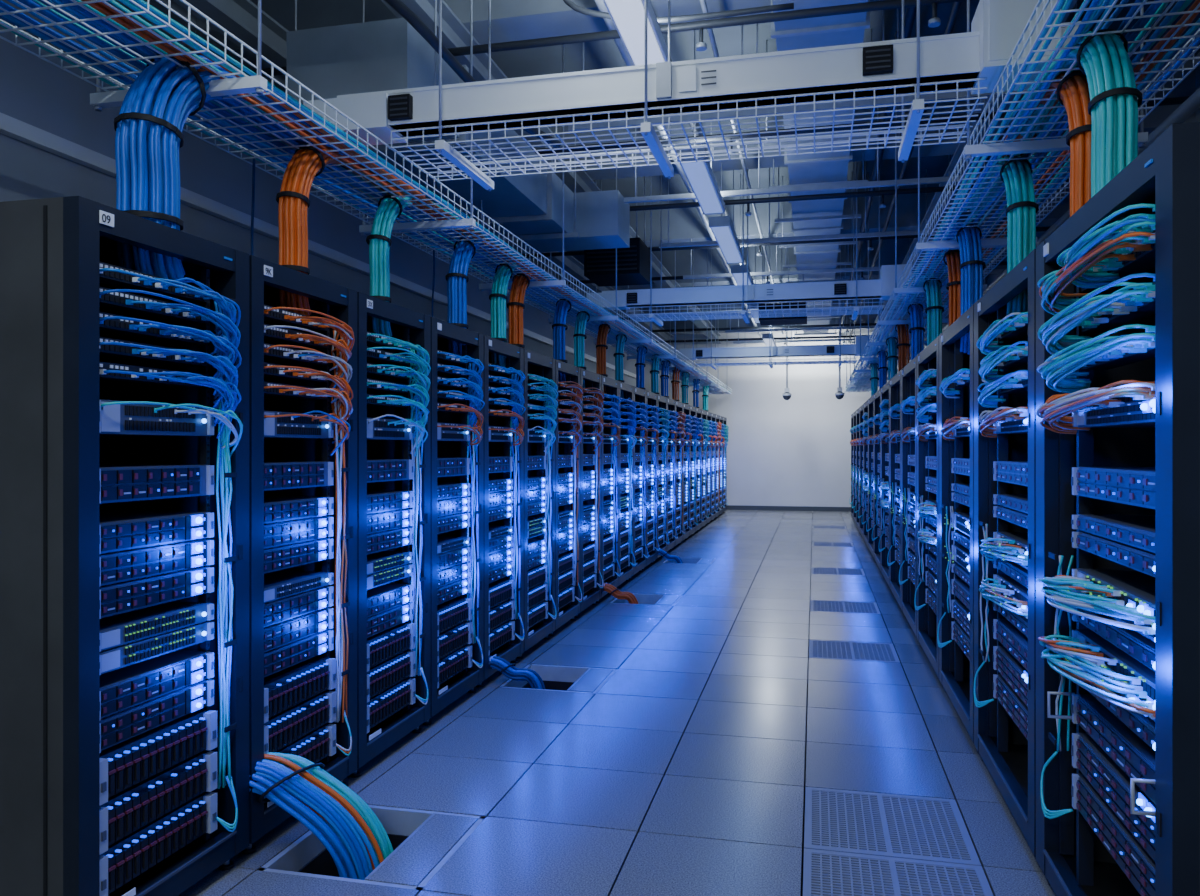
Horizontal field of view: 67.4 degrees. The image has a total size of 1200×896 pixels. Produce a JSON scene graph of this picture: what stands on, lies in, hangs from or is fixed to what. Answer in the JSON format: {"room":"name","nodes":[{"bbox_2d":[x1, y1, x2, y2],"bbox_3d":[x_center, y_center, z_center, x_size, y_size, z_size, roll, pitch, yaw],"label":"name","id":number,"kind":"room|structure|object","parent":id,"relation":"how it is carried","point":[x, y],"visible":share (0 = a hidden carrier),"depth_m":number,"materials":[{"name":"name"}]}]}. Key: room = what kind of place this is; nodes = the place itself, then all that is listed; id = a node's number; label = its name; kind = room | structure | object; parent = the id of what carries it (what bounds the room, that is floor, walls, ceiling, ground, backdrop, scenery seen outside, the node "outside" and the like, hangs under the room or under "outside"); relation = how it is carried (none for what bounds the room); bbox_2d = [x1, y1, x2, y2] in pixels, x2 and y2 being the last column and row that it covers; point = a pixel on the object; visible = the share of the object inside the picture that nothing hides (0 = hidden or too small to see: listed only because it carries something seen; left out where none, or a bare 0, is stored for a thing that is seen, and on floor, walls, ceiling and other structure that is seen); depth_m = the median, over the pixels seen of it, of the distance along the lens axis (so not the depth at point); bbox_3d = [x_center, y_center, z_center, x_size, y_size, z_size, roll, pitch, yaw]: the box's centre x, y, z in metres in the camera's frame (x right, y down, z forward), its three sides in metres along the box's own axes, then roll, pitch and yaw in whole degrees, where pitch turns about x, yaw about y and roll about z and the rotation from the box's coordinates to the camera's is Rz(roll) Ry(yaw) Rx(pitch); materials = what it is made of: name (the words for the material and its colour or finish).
{"room":"server room","nodes":[
{"label":"server room","id":0,"kind":"room"},
{"bbox_2d":[0,0,636,386],"bbox_3d":[-1.903,-0.620,9.705,0.200,5.100,24.000,0,0,13],"label":"wall","id":1,"kind":"structure","parent":0,"point":[34,91],"depth_m":6.10,"materials":[{"name":"paint"}]},
{"bbox_2d":[0,112,635,378],"bbox_3d":[-1.776,-1.630,9.675,0.060,0.080,24.000,0,0,13],"label":"trim","id":2,"kind":"structure","parent":1,"relation":"attached to","point":[14,128],"depth_m":6.12,"materials":[{"name":"metal"}]},
{"bbox_2d":[178,510,1055,895],"bbox_3d":[1.599,1.680,8.871,7.000,0.500,24.000,0,0,13],"label":"floor","id":3,"kind":"structure","parent":0,"point":[688,772],"depth_m":4.28,"materials":[{"name":"tile"}]},
{"bbox_2d":[0,196,248,895],"bbox_3d":[-1.786,0.380,2.867,1.135,2.100,0.750,0,0,13],"label":"rack","id":4,"kind":"object","parent":3,"relation":"on","point":[124,392],"visible":1,"depth_m":2.58,"materials":[{"name":"black metal"}]},
{"bbox_2d":[242,255,356,853],"bbox_3d":[-1.612,0.380,3.602,1.135,2.100,0.750,0,0,13],"label":"rack","id":5,"kind":"object","parent":3,"relation":"on","point":[303,368],"visible":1,"depth_m":3.51,"materials":[{"name":"black metal"}]},
{"bbox_2d":[249,752,392,879],"bbox_3d":[-1.068,1.478,3.238,0.682,0.787,0.243,0,0,-11],"label":"bundle","id":6,"kind":"object","parent":3,"relation":"on","point":[355,838],"visible":0.71,"depth_m":3.19,"materials":[{"name":"blue"}]},
{"bbox_2d":[258,805,485,891],"bbox_3d":[-0.803,1.482,3.275,0.600,0.097,0.600,0,0,13],"label":"frame","id":7,"kind":"object","parent":3,"relation":"attached to","point":[397,821],"visible":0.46,"depth_m":3.32,"materials":[{"name":"metal"}]},
{"bbox_2d":[297,813,477,886],"bbox_3d":[-0.803,1.655,3.275,0.556,0.451,0.556,0,0,13],"label":"tile","id":8,"kind":"structure","parent":3,"relation":"on","point":[413,857],"depth_m":3.25,"materials":[{"name":"tile"}]},
{"bbox_2d":[349,292,430,777],"bbox_3d":[-1.436,0.380,4.336,1.136,2.100,0.750,0,0,13],"label":"rack","id":9,"kind":"object","parent":3,"relation":"on","point":[394,372],"visible":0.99,"depth_m":4.27,"materials":[{"name":"black metal"}]},
{"bbox_2d":[423,317,484,725],"bbox_3d":[-1.262,0.380,5.071,1.135,2.100,0.750,0,0,13],"label":"rack","id":10,"kind":"object","parent":3,"relation":"on","point":[457,381],"visible":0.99,"depth_m":5.03,"materials":[{"name":"black metal"}]},
{"bbox_2d":[476,335,525,687],"bbox_3d":[-1.087,0.380,5.805,1.135,2.100,0.750,0,0,13],"label":"rack","id":11,"kind":"object","parent":3,"relation":"on","point":[504,409],"visible":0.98,"depth_m":5.76,"materials":[{"name":"black metal"}]},
{"bbox_2d":[489,656,544,688],"bbox_3d":[-0.576,1.563,5.487,0.533,0.614,0.120,0,0,-13],"label":"bundle","id":12,"kind":"object","parent":3,"relation":"on","point":[503,666],"visible":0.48,"depth_m":5.47,"materials":[{"name":"blue"}]},
{"bbox_2d":[517,349,557,658],"bbox_3d":[-0.911,0.380,6.539,1.136,2.100,0.750,0,0,13],"label":"rack","id":13,"kind":"object","parent":3,"relation":"on","point":[540,395],"visible":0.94,"depth_m":6.52,"materials":[{"name":"black metal"}]},
{"bbox_2d":[500,664,617,693],"bbox_3d":[-0.247,1.482,5.610,0.600,0.097,0.600,0,0,13],"label":"frame","id":14,"kind":"object","parent":3,"relation":"attached to","point":[546,672],"visible":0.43,"depth_m":5.88,"materials":[{"name":"metal"}]},
{"bbox_2d":[548,359,582,635],"bbox_3d":[-0.737,0.380,7.274,1.135,2.100,0.750,0,0,13],"label":"rack","id":15,"kind":"object","parent":3,"relation":"on","point":[568,594],"visible":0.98,"depth_m":7.28,"materials":[{"name":"black metal"}]},
{"bbox_2d":[522,668,612,691],"bbox_3d":[-0.247,1.655,5.610,0.556,0.451,0.556,0,0,13],"label":"floor opening","id":16,"kind":"structure","parent":3,"relation":"on","point":[592,678],"depth_m":5.66,"materials":[{"name":"silver metal"}]},
{"bbox_2d":[574,368,603,617],"bbox_3d":[-0.562,0.380,8.008,1.135,2.100,0.750,0,0,13],"label":"rack","id":17,"kind":"object","parent":3,"relation":"on","point":[592,403],"visible":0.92,"depth_m":8.02,"materials":[{"name":"black metal"}]},
{"bbox_2d":[596,375,621,602],"bbox_3d":[-0.387,0.380,8.743,1.135,2.100,0.750,0,0,13],"label":"rack","id":18,"kind":"object","parent":3,"relation":"on","point":[610,566],"visible":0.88,"depth_m":8.77,"materials":[{"name":"black metal"}]},
{"bbox_2d":[619,381,636,584],"bbox_3d":[-0.212,0.380,9.477,1.135,2.100,0.750,0,0,13],"label":"rack","id":19,"kind":"object","parent":3,"relation":"on","point":[627,409],"visible":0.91,"depth_m":9.52,"materials":[{"name":"black metal"}]},
{"bbox_2d":[629,386,648,579],"bbox_3d":[-0.037,0.380,10.212,1.135,2.100,0.750,0,0,13],"label":"rack","id":20,"kind":"object","parent":3,"relation":"on","point":[641,408],"visible":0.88,"depth_m":10.26,"materials":[{"name":"black metal"}]},
{"bbox_2d":[610,593,682,606],"bbox_3d":[0.449,1.482,8.528,0.600,0.097,0.600,0,0,13],"label":"frame","id":21,"kind":"object","parent":3,"relation":"attached to","point":[647,599],"visible":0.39,"depth_m":8.80,"materials":[{"name":"metal"}]},
{"bbox_2d":[642,390,659,569],"bbox_3d":[0.138,0.380,10.946,1.135,2.100,0.750,0,0,13],"label":"rack","id":22,"kind":"object","parent":3,"relation":"on","point":[651,398],"visible":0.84,"depth_m":10.98,"materials":[{"name":"black metal"}]},
{"bbox_2d":[653,394,669,561],"bbox_3d":[0.314,0.380,11.680,1.136,2.100,0.750,0,0,13],"label":"rack","id":23,"kind":"object","parent":3,"relation":"on","point":[663,436],"visible":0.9,"depth_m":11.74,"materials":[{"name":"black metal"}]},
{"bbox_2d":[667,398,677,550],"bbox_3d":[0.488,0.380,12.415,1.135,2.100,0.750,0,0,13],"label":"rack","id":24,"kind":"object","parent":3,"relation":"on","point":[671,404],"visible":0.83,"depth_m":12.49,"materials":[{"name":"black metal"}]},
{"bbox_2d":[672,401,685,548],"bbox_3d":[0.663,0.380,13.149,1.135,2.100,0.750,0,0,13],"label":"rack","id":25,"kind":"object","parent":3,"relation":"on","point":[681,416],"visible":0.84,"depth_m":13.22,"materials":[{"name":"black metal"}]},
{"bbox_2d":[680,403,692,543],"bbox_3d":[0.838,0.380,13.884,1.135,2.100,0.750,0,0,13],"label":"rack","id":26,"kind":"object","parent":3,"relation":"on","point":[686,408],"visible":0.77,"depth_m":13.96,"materials":[{"name":"black metal"}]},
{"bbox_2d":[687,405,698,538],"bbox_3d":[1.013,0.380,14.618,1.135,2.100,0.750,0,0,13],"label":"rack","id":27,"kind":"object","parent":3,"relation":"on","point":[695,419],"visible":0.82,"depth_m":14.68,"materials":[{"name":"black metal"}]},
{"bbox_2d":[693,408,703,533],"bbox_3d":[1.188,0.380,15.353,1.135,2.100,0.750,0,0,13],"label":"rack","id":28,"kind":"object","parent":3,"relation":"on","point":[699,515],"visible":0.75,"depth_m":15.44,"materials":[{"name":"black metal"}]},
{"bbox_2d":[699,410,708,529],"bbox_3d":[1.363,0.380,16.087,1.136,2.100,0.750,0,0,13],"label":"rack","id":29,"kind":"object","parent":3,"relation":"on","point":[704,413],"visible":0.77,"depth_m":16.17,"materials":[{"name":"black metal"}]},
{"bbox_2d":[704,411,713,526],"bbox_3d":[1.538,0.380,16.822,1.135,2.100,0.750,0,0,13],"label":"rack","id":30,"kind":"object","parent":3,"relation":"on","point":[710,441],"visible":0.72,"depth_m":16.91,"materials":[{"name":"black metal"}]},
{"bbox_2d":[709,413,717,522],"bbox_3d":[1.713,0.380,17.556,1.135,2.100,0.750,0,0,13],"label":"rack","id":31,"kind":"object","parent":3,"relation":"on","point":[713,416],"visible":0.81,"depth_m":17.63,"materials":[{"name":"black metal"}]},
{"bbox_2d":[713,414,721,519],"bbox_3d":[1.887,0.380,18.291,1.135,2.100,0.750,0,0,13],"label":"rack","id":32,"kind":"object","parent":3,"relation":"on","point":[719,425],"visible":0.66,"depth_m":18.38,"materials":[{"name":"black metal"}]},
{"bbox_2d":[721,417,728,513],"bbox_3d":[2.238,0.380,19.759,1.136,2.100,0.750,0,0,13],"label":"rack","id":33,"kind":"object","parent":3,"relation":"on","point":[726,427],"visible":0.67,"depth_m":19.86,"materials":[{"name":"black metal"}]},
{"bbox_2d":[811,567,864,575],"bbox_3d":[2.756,1.445,10.446,0.593,0.030,0.593,0,0,13],"label":"floor vent","id":34,"kind":"object","parent":3,"relation":"on","point":[814,570],"depth_m":10.43,"materials":[{"name":"silver metal"}]},
{"bbox_2d":[810,600,880,613],"bbox_3d":[2.200,1.445,8.111,0.593,0.030,0.593,0,0,13],"label":"floor vent","id":35,"kind":"object","parent":3,"relation":"on","point":[815,605],"depth_m":8.09,"materials":[{"name":"silver metal"}]},
{"bbox_2d":[809,640,899,662],"bbox_3d":[1.782,1.445,6.360,0.593,0.030,0.593,0,0,13],"label":"floor vent","id":36,"kind":"object","parent":3,"relation":"on","point":[824,649],"depth_m":6.34,"materials":[{"name":"silver metal"}]},
{"bbox_2d":[855,407,859,531],"bbox_3d":[4.879,0.380,15.157,1.112,2.100,1.190,0,0,13],"label":"rack","id":37,"kind":"object","parent":3,"relation":"on","point":[857,505],"visible":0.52,"depth_m":15.73,"materials":[{"name":"black metal"}]},
{"bbox_2d":[858,404,863,538],"bbox_3d":[4.601,0.380,13.989,1.112,2.100,1.190,0,0,13],"label":"rack","id":38,"kind":"object","parent":3,"relation":"on","point":[860,426],"visible":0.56,"depth_m":14.45,"materials":[{"name":"black metal"}]},
{"bbox_2d":[862,400,867,545],"bbox_3d":[4.323,0.380,12.822,1.112,2.100,1.190,0,0,13],"label":"rack","id":39,"kind":"object","parent":3,"relation":"on","point":[865,415],"visible":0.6,"depth_m":13.21,"materials":[{"name":"black metal"}]},
{"bbox_2d":[866,395,873,557],"bbox_3d":[4.045,0.380,11.655,1.112,2.100,1.190,0,0,13],"label":"rack","id":40,"kind":"object","parent":3,"relation":"on","point":[870,422],"visible":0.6,"depth_m":12.20,"materials":[{"name":"black metal"}]},
{"bbox_2d":[872,388,880,570],"bbox_3d":[3.767,0.380,10.488,1.112,2.100,1.190,0,0,13],"label":"rack","id":41,"kind":"object","parent":3,"relation":"on","point":[876,419],"visible":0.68,"depth_m":10.93,"materials":[{"name":"black metal"}]},
{"bbox_2d":[879,380,889,586],"bbox_3d":[3.489,0.380,9.320,1.112,2.100,1.190,0,0,13],"label":"rack","id":42,"kind":"object","parent":3,"relation":"on","point":[885,390],"visible":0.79,"depth_m":9.65,"materials":[{"name":"black metal"}]},
{"bbox_2d":[887,370,900,607],"bbox_3d":[3.211,0.380,8.153,1.112,2.100,1.190,0,0,13],"label":"rack","id":43,"kind":"object","parent":3,"relation":"on","point":[894,411],"visible":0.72,"depth_m":8.50,"materials":[{"name":"black metal"}]},
{"bbox_2d":[803,787,992,895],"bbox_3d":[1.018,1.445,3.150,0.593,0.030,1.193,0,0,13],"label":"floor vent","id":44,"kind":"object","parent":3,"relation":"on","point":[858,822],"depth_m":3.22,"materials":[{"name":"silver metal"}]},
{"bbox_2d":[899,356,919,643],"bbox_3d":[2.933,0.380,6.986,1.112,2.100,1.190,0,0,13],"label":"rack","id":45,"kind":"object","parent":3,"relation":"on","point":[908,406],"visible":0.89,"depth_m":7.33,"materials":[{"name":"black metal"}]},
{"bbox_2d":[914,336,942,685],"bbox_3d":[2.655,0.380,5.818,1.112,2.100,1.190,0,0,13],"label":"rack","id":46,"kind":"object","parent":3,"relation":"on","point":[927,382],"visible":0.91,"depth_m":6.12,"materials":[{"name":"black metal"}]},
{"bbox_2d":[937,304,977,751],"bbox_3d":[2.377,0.380,4.651,1.112,2.100,1.190,0,0,13],"label":"rack","id":47,"kind":"object","parent":3,"relation":"on","point":[955,633],"visible":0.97,"depth_m":4.99,"materials":[{"name":"black metal"}]},
{"bbox_2d":[974,249,1039,866],"bbox_3d":[2.098,0.380,3.483,1.112,2.100,1.190,0,0,13],"label":"rack","id":48,"kind":"object","parent":3,"relation":"on","point":[1004,348],"visible":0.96,"depth_m":3.67,"materials":[{"name":"black metal"}]},
{"bbox_2d":[1036,122,1199,895],"bbox_3d":[1.802,0.380,2.320,1.149,2.100,1.190,0,0,13],"label":"rack","id":49,"kind":"object","parent":3,"relation":"on","point":[1118,348],"visible":1,"depth_m":2.25,"materials":[{"name":"black metal"}]},
{"bbox_2d":[644,326,943,512],"bbox_3d":[4.404,-0.620,20.641,7.400,5.100,0.200,0,0,13],"label":"wall","id":50,"kind":"structure","parent":0,"point":[795,451],"depth_m":20.59,"materials":[{"name":"paint"}]},
{"bbox_2d":[727,505,850,511],"bbox_3d":[4.378,1.380,20.534,7.000,0.100,0.020,0,0,13],"label":"baseboard","id":51,"kind":"structure","parent":50,"relation":"attached to","point":[729,507],"depth_m":20.54,"materials":[{"name":"grey"}]},
{"bbox_2d":[491,0,1199,251],"bbox_3d":[1.599,-3.270,8.871,7.400,0.200,24.400,0,0,13],"label":"ceiling","id":52,"kind":"structure","parent":0,"point":[603,54],"depth_m":7.25,"materials":[{"name":"concrete"}]},
{"bbox_2d":[0,0,731,393],"bbox_3d":[0.122,-2.166,9.530,0.660,2.002,22.603,0,0,13],"label":"cable tray","id":53,"kind":"object","parent":52,"relation":"hanging from","point":[102,26],"visible":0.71,"depth_m":3.52,"materials":[{"name":"white metal"}]},
{"bbox_2d":[114,54,355,279],"bbox_3d":[-1.298,-0.917,3.312,0.250,0.852,1.201,0,0,13],"label":"cable bundle","id":54,"kind":"object","parent":53,"relation":"hanging from","point":[155,110],"visible":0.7,"depth_m":2.79,"materials":[{"name":"blue"}]},
{"bbox_2d":[251,156,434,316],"bbox_3d":[-1.271,-0.950,4.455,0.153,0.601,2.333,0,0,15],"label":"support rod","id":55,"kind":"object","parent":53,"relation":"hanging from","point":[253,163],"visible":0.41,"depth_m":3.84,"materials":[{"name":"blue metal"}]},
{"bbox_2d":[276,145,424,315],"bbox_3d":[-1.109,-0.918,4.106,0.144,0.820,1.167,0,0,13],"label":"cable bundle","id":56,"kind":"object","parent":53,"relation":"hanging from","point":[293,200],"visible":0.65,"depth_m":3.57,"materials":[{"name":"orange"}]},
{"bbox_2d":[366,194,476,336],"bbox_3d":[-0.936,-0.917,4.818,0.138,0.820,1.162,0,0,13],"label":"cable bundle","id":57,"kind":"object","parent":53,"relation":"hanging from","point":[390,208],"visible":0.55,"depth_m":4.29,"materials":[{"name":"teal"}]},
{"bbox_2d":[445,235,512,355],"bbox_3d":[-0.712,-0.917,5.758,0.156,0.826,1.169,0,0,13],"label":"cable bundle","id":58,"kind":"object","parent":53,"relation":"hanging from","point":[457,278],"visible":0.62,"depth_m":5.22,"materials":[{"name":"blue"}]},
{"bbox_2d":[489,260,548,366],"bbox_3d":[-0.547,-0.918,6.442,0.133,0.815,1.162,0,0,13],"label":"cable bundle","id":59,"kind":"object","parent":53,"relation":"hanging from","point":[498,296],"visible":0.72,"depth_m":5.92,"materials":[{"name":"teal"}]},
{"bbox_2d":[507,270,566,347],"bbox_3d":[-0.466,-0.917,6.791,0.134,0.818,1.165,0,0,13],"label":"cable bundle","id":60,"kind":"object","parent":53,"relation":"hanging from","point":[516,305],"visible":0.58,"depth_m":6.26,"materials":[{"name":"orange"}]},
{"bbox_2d":[552,293,583,382],"bbox_3d":[-0.209,-0.917,7.880,0.135,0.824,1.167,0,0,13],"label":"cable bundle","id":61,"kind":"object","parent":53,"relation":"hanging from","point":[558,327],"visible":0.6,"depth_m":7.36,"materials":[{"name":"blue"}]},
{"bbox_2d":[573,309,604,387],"bbox_3d":[-0.059,-0.917,8.515,0.132,0.815,1.162,0,0,13],"label":"cable bundle","id":62,"kind":"object","parent":53,"relation":"hanging from","point":[579,336],"visible":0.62,"depth_m":7.99,"materials":[{"name":"teal"}]},
{"bbox_2d":[596,322,627,393],"bbox_3d":[0.136,-0.917,9.342,0.134,0.814,1.162,0,0,13],"label":"cable bundle","id":63,"kind":"object","parent":53,"relation":"hanging from","point":[601,346],"visible":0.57,"depth_m":8.82,"materials":[{"name":"orange"}]},
{"bbox_2d":[614,331,632,397],"bbox_3d":[0.324,-0.918,10.120,0.121,0.816,1.162,0,0,13],"label":"cable bundle","id":64,"kind":"object","parent":53,"relation":"hanging from","point":[618,355],"visible":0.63,"depth_m":9.62,"materials":[{"name":"teal"}]},
{"bbox_2d":[635,343,654,389],"bbox_3d":[0.602,-0.918,11.285,0.131,0.820,1.167,0,0,13],"label":"cable bundle","id":65,"kind":"object","parent":53,"relation":"in","point":[639,365],"visible":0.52,"depth_m":10.77,"materials":[{"name":"blue"}]},
{"bbox_2d":[173,0,673,344],"bbox_3d":[-1.124,-2.524,9.520,0.180,0.188,23.980,0,0,13],"label":"girder","id":66,"kind":"object","parent":52,"relation":"attached to","point":[239,17],"visible":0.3,"depth_m":5.45,"materials":[{"name":"metal"}]},
{"bbox_2d":[287,0,629,252],"bbox_3d":[-0.752,-2.474,6.553,1.200,1.387,3.800,0,0,13],"label":"air duct","id":67,"kind":"object","parent":52,"relation":"hanging from","point":[390,54],"visible":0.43,"depth_m":5.86,"materials":[{"name":"metal"}]},
{"bbox_2d":[196,0,882,69],"bbox_3d":[0.759,-2.895,5.345,7.000,0.550,0.350,0,0,13],"label":"ceiling beam","id":68,"kind":"structure","parent":52,"relation":"attached to","point":[511,20],"depth_m":5.62,"materials":[{"name":"metal"}]},
{"bbox_2d":[381,0,720,343],"bbox_3d":[-0.054,-2.524,9.265,0.180,0.188,23.980,0,0,13],"label":"girder","id":69,"kind":"object","parent":52,"relation":"attached to","point":[455,34],"visible":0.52,"depth_m":6.02,"materials":[{"name":"metal"}]},
{"bbox_2d":[384,0,793,147],"bbox_3d":[-0.680,-2.383,4.526,3.042,1.175,1.340,0,0,-23],"label":"conduit","id":70,"kind":"object","parent":69,"relation":"attached to","point":[399,6],"visible":0.67,"depth_m":4.55,"materials":[{"name":"grey"}]},
{"bbox_2d":[584,177,649,286],"bbox_3d":[0.193,-2.469,9.482,0.580,1.397,0.662,0,0,13],"label":"air conditioning unit","id":71,"kind":"object","parent":52,"relation":"hanging from","point":[633,263],"visible":0.62,"depth_m":9.20,"materials":[{"name":"black"}]},
{"bbox_2d":[603,0,667,65],"bbox_3d":[0.096,-2.576,3.986,0.190,1.182,1.520,0,0,13],"label":"ceiling lamp","id":72,"kind":"object","parent":52,"relation":"hanging from","point":[628,16],"depth_m":4.30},
{"bbox_2d":[303,0,1080,190],"bbox_3d":[0.284,-2.213,3.888,3.150,1.907,0.665,0,0,13],"label":"overhead busway","id":73,"kind":"object","parent":52,"relation":"hanging from","point":[976,59],"visible":0.98,"depth_m":3.68,"materials":[{"name":"white metal"}]},
{"bbox_2d":[391,78,986,180],"bbox_3d":[0.327,-1.350,3.901,2.433,0.076,0.507,0,0,13],"label":"wire basket","id":74,"kind":"object","parent":73,"relation":"on","point":[905,86],"depth_m":3.79,"materials":[{"name":"white"}]},
{"bbox_2d":[677,30,724,214],"bbox_3d":[0.797,-2.576,6.929,0.190,1.182,1.470,0,0,13],"label":"ceiling lamp","id":75,"kind":"object","parent":52,"relation":"hanging from","point":[700,176],"depth_m":6.77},
{"bbox_2d":[243,0,1189,345],"bbox_3d":[2.423,-2.643,12.329,6.960,1.047,15.370,0,0,13],"label":"rack","id":76,"kind":"object","parent":52,"relation":"attached to","point":[934,21],"visible":0.53,"depth_m":6.86,"materials":[{"name":"grey"}]},
{"bbox_2d":[0,0,1199,361],"bbox_3d":[1.657,-2.080,8.857,4.962,1.064,23.980,0,0,13],"label":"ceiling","id":77,"kind":"structure","parent":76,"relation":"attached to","point":[1189,106],"depth_m":6.97,"materials":[{"name":"grey"}]},
{"bbox_2d":[709,163,742,263],"bbox_3d":[1.261,-2.576,8.874,0.190,1.182,1.670,0,0,13],"label":"ceiling lamp","id":78,"kind":"object","parent":52,"relation":"hanging from","point":[722,228],"depth_m":8.59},
{"bbox_2d":[731,174,753,284],"bbox_3d":[1.753,-2.576,10.942,0.190,1.182,1.520,0,0,13],"label":"ceiling lamp","id":79,"kind":"object","parent":52,"relation":"hanging from","point":[736,270],"depth_m":10.40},
{"bbox_2d":[586,162,919,326],"bbox_3d":[1.461,-2.213,8.829,3.150,1.907,0.665,0,0,13],"label":"overhead busway","id":80,"kind":"object","parent":52,"relation":"hanging from","point":[882,288],"visible":0.91,"depth_m":8.62,"materials":[{"name":"white metal"}]},
{"bbox_2d":[627,298,884,321],"bbox_3d":[1.504,-1.350,8.842,2.433,0.076,0.507,0,0,13],"label":"wire basket","id":81,"kind":"object","parent":80,"relation":"on","point":[828,311],"depth_m":8.75,"materials":[{"name":"white"}]},
{"bbox_2d":[677,245,876,369],"bbox_3d":[2.689,-2.213,13.985,3.150,1.907,0.665,0,0,13],"label":"overhead busway","id":82,"kind":"object","parent":52,"relation":"hanging from","point":[839,349],"visible":0.92,"depth_m":13.81,"materials":[{"name":"white metal"}]},
{"bbox_2d":[696,355,857,366],"bbox_3d":[2.732,-1.350,13.998,2.433,0.076,0.507,0,0,13],"label":"wire basket","id":83,"kind":"object","parent":82,"relation":"on","point":[705,357],"depth_m":13.91,"materials":[{"name":"white"}]},
{"bbox_2d":[759,246,806,325],"bbox_3d":[2.575,-2.469,12.642,0.650,1.397,0.612,0,0,13],"label":"cable tray","id":84,"kind":"object","parent":52,"relation":"hanging from","point":[779,319],"visible":0.48,"depth_m":12.40,"materials":[{"name":"black"}]},
{"bbox_2d":[564,233,1006,290],"bbox_3d":[2.845,-2.895,14.100,7.000,0.550,0.350,0,0,13],"label":"ceiling beam","id":85,"kind":"structure","parent":52,"relation":"attached to","point":[887,250],"depth_m":14.01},
{"bbox_2d":[635,307,948,334],"bbox_3d":[4.235,-2.895,19.936,7.000,0.550,0.350,0,0,13],"label":"ceiling beam","id":86,"kind":"structure","parent":52,"relation":"attached to","point":[720,323],"depth_m":20.07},
{"bbox_2d":[520,170,1069,253],"bbox_3d":[2.150,-2.895,11.181,7.000,0.550,0.350,0,0,13],"label":"ceiling beam","id":87,"kind":"structure","parent":52,"relation":"attached to","point":[685,224],"depth_m":11.01,"materials":[{"name":"metal"}]},
{"bbox_2d":[607,274,986,316],"bbox_3d":[3.540,-2.895,17.018,7.000,0.550,0.350,0,0,13],"label":"ceiling beam","id":88,"kind":"structure","parent":52,"relation":"attached to","point":[740,306],"depth_m":17.13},
{"bbox_2d":[419,56,1195,191],"bbox_3d":[1.455,-2.895,8.263,7.000,0.550,0.350,0,0,13],"label":"ceiling beam","id":89,"kind":"structure","parent":52,"relation":"attached to","point":[1187,87],"depth_m":8.09,"materials":[{"name":"metal"}]},
{"bbox_2d":[756,0,883,334],"bbox_3d":[2.462,-2.753,10.207,0.860,0.827,18.000,0,0,13],"label":"air duct","id":90,"kind":"object","parent":52,"relation":"hanging from","point":[820,216],"visible":0.39,"depth_m":7.67,"materials":[{"name":"metal"}]},
{"bbox_2d":[870,0,1077,334],"bbox_3d":[3.350,-2.524,8.454,0.180,0.188,23.980,0,0,13],"label":"girder","id":91,"kind":"object","parent":52,"relation":"attached to","point":[960,148],"visible":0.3,"depth_m":8.14,"materials":[{"name":"metal"}]},
{"bbox_2d":[845,0,1199,392],"bbox_3d":[3.050,-2.166,8.832,0.660,2.002,22.603,0,0,13],"label":"cable tray","id":92,"kind":"object","parent":52,"relation":"hanging from","point":[1037,147],"visible":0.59,"depth_m":3.57,"materials":[{"name":"white metal"}]},
{"bbox_2d":[882,335,897,380],"bbox_3d":[3.347,-0.917,10.426,0.130,0.821,1.166,0,0,13],"label":"cable bundle","id":93,"kind":"object","parent":92,"relation":"hanging from","point":[892,358],"visible":0.62,"depth_m":9.94,"materials":[{"name":"blue"}]},
{"bbox_2d":[892,318,909,371],"bbox_3d":[3.073,-0.917,9.258,0.140,0.818,1.167,0,0,13],"label":"cable bundle","id":94,"kind":"object","parent":92,"relation":"hanging from","point":[903,345],"visible":0.56,"depth_m":8.75,"materials":[{"name":"orange"}]},
{"bbox_2d":[901,299,924,359],"bbox_3d":[2.795,-0.917,8.090,0.140,0.819,1.167,0,0,13],"label":"cable bundle","id":95,"kind":"object","parent":92,"relation":"hanging from","point":[917,329],"visible":0.52,"depth_m":7.59,"materials":[{"name":"blue"}]},
{"bbox_2d":[911,274,943,368],"bbox_3d":[2.525,-0.917,6.972,0.134,0.823,1.166,0,0,13],"label":"cable bundle","id":96,"kind":"object","parent":92,"relation":"hanging from","point":[934,310],"visible":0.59,"depth_m":6.46,"materials":[{"name":"teal"}]},
{"bbox_2d":[924,250,960,325],"bbox_3d":[2.293,-0.918,6.003,0.115,0.816,1.158,0,0,13],"label":"cable bundle","id":97,"kind":"object","parent":92,"relation":"hanging from","point":[953,263],"visible":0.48,"depth_m":5.48,"materials":[{"name":"orange"}]},
{"bbox_2d":[933,221,985,354],"bbox_3d":[2.148,-0.916,5.416,0.153,0.819,1.168,0,0,13],"label":"cable bundle","id":98,"kind":"object","parent":92,"relation":"hanging from","point":[972,266],"visible":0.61,"depth_m":4.90,"materials":[{"name":"blue"}]},
{"bbox_2d":[965,156,1037,318],"bbox_3d":[1.871,-0.916,4.251,0.143,0.817,1.164,0,0,13],"label":"cable bundle","id":99,"kind":"object","parent":92,"relation":"hanging from","point":[1021,210],"visible":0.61,"depth_m":3.73,"materials":[{"name":"teal"}]},
{"bbox_2d":[1001,71,1090,285],"bbox_3d":[1.668,-0.917,3.366,0.132,0.818,1.159,0,0,13],"label":"cable bundle","id":100,"kind":"object","parent":92,"relation":"hanging from","point":[1073,94],"visible":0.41,"depth_m":2.86,"materials":[{"name":"orange"}]},
{"bbox_2d":[1008,29,1142,254],"bbox_3d":[1.598,-0.918,3.089,0.155,0.823,1.170,0,0,13],"label":"cable bundle","id":101,"kind":"object","parent":92,"relation":"hanging from","point":[1113,105],"visible":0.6,"depth_m":2.57,"materials":[{"name":"teal"}]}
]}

